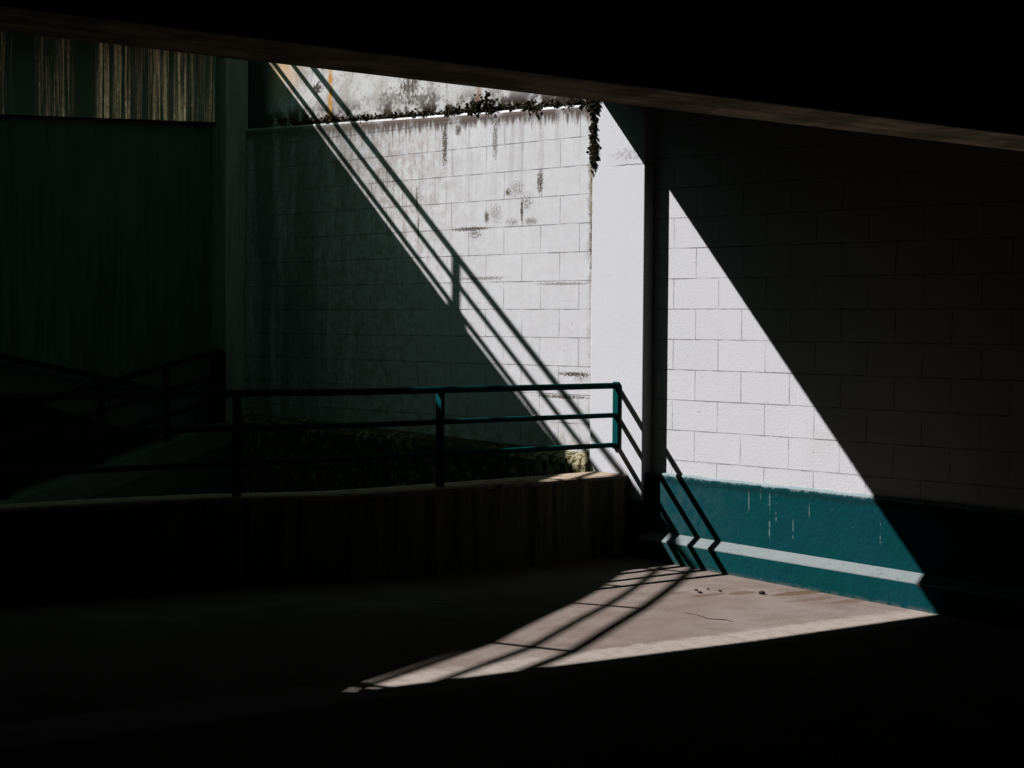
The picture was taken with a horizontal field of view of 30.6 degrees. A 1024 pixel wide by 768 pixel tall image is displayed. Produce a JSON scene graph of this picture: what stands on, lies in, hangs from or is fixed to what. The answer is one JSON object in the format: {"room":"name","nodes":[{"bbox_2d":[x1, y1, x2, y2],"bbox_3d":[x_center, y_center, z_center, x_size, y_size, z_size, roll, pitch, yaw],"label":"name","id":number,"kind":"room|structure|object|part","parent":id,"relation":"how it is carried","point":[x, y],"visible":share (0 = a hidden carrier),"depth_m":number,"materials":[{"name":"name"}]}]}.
{"room":"parking garage","nodes":[
{"label":"parking garage","id":0,"kind":"room"},
{"bbox_2d":[0,56,231,437],"bbox_3d":[-7.467,0.001,12.482,13.000,5.700,0.280,-1,2,-41],"label":"wall","id":1,"kind":"structure","parent":0,"point":[106,224],"depth_m":15.81,"materials":[{"name":"concrete"}]},
{"bbox_2d":[0,401,162,496],"bbox_3d":[-5.575,0.565,13.975,7.795,4.108,0.040,-1,2,-41],"label":"trim","id":2,"kind":"structure","parent":1,"relation":"attached to","point":[25,420],"depth_m":15.50,"materials":[{"name":"teal paint"}]},
{"bbox_2d":[0,353,162,390],"bbox_3d":[-4.310,-0.252,15.005,3.480,0.750,0.115,-1,2,-41],"label":"handrail","id":3,"kind":"object","parent":1,"relation":"attached to","point":[134,386],"visible":0.88,"depth_m":15.54,"materials":[{"name":"metal"}]},
{"bbox_2d":[0,554,1023,767],"bbox_3d":[-0.123,1.602,4.802,12.800,0.825,11.000,-1,2,-41],"label":"floor","id":4,"kind":"structure","parent":0,"point":[599,662],"depth_m":8.54,"materials":[{"name":"concrete"}]},
{"bbox_2d":[687,613,732,621],"bbox_3d":[1.083,1.298,10.397,0.343,0.018,0.062,2,2,40],"label":"crack","id":5,"kind":"object","parent":4,"relation":"on","point":[687,613],"depth_m":10.35,"materials":[{"name":"grey concrete"}]},
{"bbox_2d":[245,105,1023,510],"bbox_3d":[2.369,0.188,11.354,0.250,5.150,17.200,-1,2,-41],"label":"wall","id":6,"kind":"structure","parent":0,"point":[836,310],"depth_m":12.47,"materials":[{"name":"white brick"}]},
{"bbox_2d":[232,58,585,128],"bbox_3d":[-1.060,-2.912,15.213,0.190,2.050,6.700,-1,2,-41],"label":"wall","id":7,"kind":"structure","parent":6,"relation":"attached to","point":[279,95],"depth_m":15.49,"materials":[{"name":"concrete"}]},
{"bbox_2d":[241,411,589,492],"bbox_3d":[-0.938,1.416,14.847,0.145,2.223,4.500,-1,2,-41],"label":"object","id":8,"kind":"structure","parent":6,"relation":"attached to","point":[341,442],"depth_m":15.02,"materials":[{"name":"plant"}]},
{"bbox_2d":[293,90,588,125],"bbox_3d":[-0.613,-2.065,14.521,0.087,0.304,3.851,-1,2,-41],"label":"ivy vines","id":9,"kind":"object","parent":6,"relation":"on","point":[475,107],"visible":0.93,"depth_m":14.12,"materials":[{"name":"green ivy leaves"},{"name":"woody stems"}]},
{"bbox_2d":[586,100,601,268],"bbox_3d":[0.559,-1.424,13.084,0.097,1.246,0.243,0,2,-14],"label":"ivy vines","id":10,"kind":"object","parent":6,"relation":"attached to","point":[593,106],"visible":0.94,"depth_m":13.02,"materials":[{"name":"green plant"}]},
{"bbox_2d":[636,538,1023,630],"bbox_3d":[4.038,1.405,9.207,0.146,0.449,9.500,-1,2,-41],"label":"trim","id":11,"kind":"structure","parent":6,"relation":"attached to","point":[1007,613],"depth_m":11.36,"materials":[{"name":"teal paint"}]},
{"bbox_2d":[637,530,1023,601],"bbox_3d":[4.041,1.243,9.203,0.142,0.221,9.500,-1,2,-41],"label":"trim","id":12,"kind":"structure","parent":6,"relation":"attached to","point":[991,590],"depth_m":11.46,"materials":[{"name":"white paint"}]},
{"bbox_2d":[648,471,1023,589],"bbox_3d":[4.084,1.017,9.232,0.032,0.575,9.500,-1,2,-41],"label":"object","id":13,"kind":"structure","parent":6,"relation":"attached to","point":[985,545],"depth_m":11.49,"materials":[{"name":"teal paint"}]},
{"bbox_3d":[-5.553,2.194,10.854,12.450,1.050,4.820,-1,2,-41],"label":"floor","id":14,"kind":"structure","parent":0,"visible":0},
{"bbox_2d":[0,422,231,503],"bbox_3d":[-3.392,1.526,13.726,0.240,2.237,5.620,1,2,18],"label":"wall","id":15,"kind":"structure","parent":14,"relation":"on","point":[196,446],"depth_m":15.05,"materials":[{"name":"concrete"}]},
{"bbox_2d":[0,348,225,498],"bbox_3d":[-3.430,0.359,13.714,0.135,1.185,5.637,1,2,18],"label":"railing","id":16,"kind":"object","parent":15,"relation":"on","point":[217,377],"visible":0.95,"depth_m":14.70,"materials":[{"name":"metal"}]},
{"bbox_3d":[-3.569,0.503,13.218,0.045,0.620,0.045,-1,2,-41],"label":"post","id":17,"kind":"part","parent":16,"relation":"part of","materials":[{"name":"metal"}]},
{"bbox_3d":[-3.168,0.313,14.450,0.045,0.620,0.045,-1,2,-41],"label":"post","id":18,"kind":"part","parent":16,"relation":"part of","materials":[{"name":"metal"}]},
{"bbox_3d":[-3.414,0.325,13.688,0.040,0.695,5.600,1,2,18],"label":"rail","id":19,"kind":"part","parent":16,"relation":"part of","materials":[{"name":"metal"}]},
{"bbox_3d":[-3.416,0.530,13.695,0.040,0.695,5.600,1,2,18],"label":"rail","id":20,"kind":"part","parent":16,"relation":"part of","materials":[{"name":"metal"}]},
{"bbox_3d":[-3.413,0.120,13.682,0.040,0.706,5.600,1,2,18],"label":"rail","id":21,"kind":"part","parent":16,"relation":"part of","materials":[{"name":"metal"}]},
{"bbox_3d":[-2.845,0.160,15.444,0.045,0.620,0.045,-1,2,-41],"label":"post","id":22,"kind":"part","parent":16,"relation":"part of","materials":[{"name":"metal"}]},
{"bbox_3d":[-2.561,0.026,16.316,0.100,0.620,0.100,-1,2,-41],"label":"post","id":23,"kind":"part","parent":16,"relation":"part of","materials":[{"name":"metal"}]},
{"bbox_2d":[212,58,247,424],"bbox_3d":[-2.509,-0.140,16.556,0.230,5.400,0.270,-1,2,-41],"label":"column","id":24,"kind":"structure","parent":14,"relation":"on","point":[229,129],"depth_m":16.41,"materials":[{"name":"concrete"}]},
{"bbox_2d":[0,471,627,604],"bbox_3d":[-3.929,1.672,8.918,12.299,2.040,0.331,-1,2,-41],"label":"retaining wall","id":25,"kind":"structure","parent":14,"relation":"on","point":[84,548],"depth_m":11.06,"materials":[{"name":"concrete"}]},
{"bbox_2d":[0,382,618,495],"bbox_3d":[-2.177,0.353,10.348,7.727,0.667,0.054,-1,2,-41],"label":"railing","id":26,"kind":"object","parent":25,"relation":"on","point":[236,427],"visible":1,"depth_m":11.10,"materials":[{"name":"metal"}]},
{"bbox_3d":[-1.595,0.357,10.862,0.030,0.588,0.054,-1,2,-41],"label":"post","id":27,"kind":"part","parent":26,"relation":"part of","materials":[{"name":"metal"}]},
{"bbox_3d":[-2.174,0.057,10.339,7.700,0.074,0.040,-1,2,-41],"label":"rail","id":28,"kind":"part","parent":26,"relation":"part of","materials":[{"name":"teal metal"}]},
{"bbox_3d":[-2.175,0.260,10.346,7.700,0.066,0.040,-1,2,-41],"label":"rail","id":29,"kind":"part","parent":26,"relation":"part of","materials":[{"name":"metal"}]},
{"bbox_3d":[-2.177,0.465,10.352,7.700,0.066,0.040,-1,2,-41],"label":"rail","id":30,"kind":"part","parent":26,"relation":"part of","materials":[{"name":"metal"}]},
{"bbox_3d":[-0.456,0.351,11.868,0.030,0.602,0.054,-1,2,-41],"label":"post","id":31,"kind":"part","parent":26,"relation":"part of","materials":[{"name":"metal"}]},
{"bbox_3d":[0.715,0.215,12.897,0.014,0.462,0.054,-1,2,-41],"label":"post","id":32,"kind":"part","parent":26,"relation":"part of","materials":[{"name":"teal metal"}]},
{"bbox_2d":[590,102,653,555],"bbox_3d":[0.779,-0.899,12.922,0.147,5.200,0.513,-1,2,-41],"label":"column","id":33,"kind":"structure","parent":14,"relation":"on","point":[623,179],"depth_m":12.82,"materials":[{"name":"white paint"}]},
{"bbox_3d":[-7.398,-3.039,12.613,12.570,0.370,10.200,-1,2,-41],"label":"ceiling","id":34,"kind":"structure","parent":0,"visible":0},
{"bbox_2d":[0,31,216,122],"bbox_3d":[-5.576,-2.382,13.901,7.785,0.996,0.220,-1,2,-41],"label":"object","id":35,"kind":"structure","parent":34,"relation":"attached to","point":[41,76],"depth_m":15.65,"materials":[{"name":"concrete"}]},
{"bbox_3d":[-0.369,-2.053,4.845,12.400,0.300,11.200,-1,2,-41],"label":"ceiling","id":36,"kind":"structure","parent":0,"visible":0},
{"bbox_2d":[0,0,1023,150],"bbox_3d":[-1.399,-1.546,6.024,12.400,0.803,0.460,-1,2,-41],"label":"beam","id":37,"kind":"structure","parent":36,"relation":"attached to","point":[951,71],"depth_m":7.54,"materials":[{"name":"concrete"}]}
]}

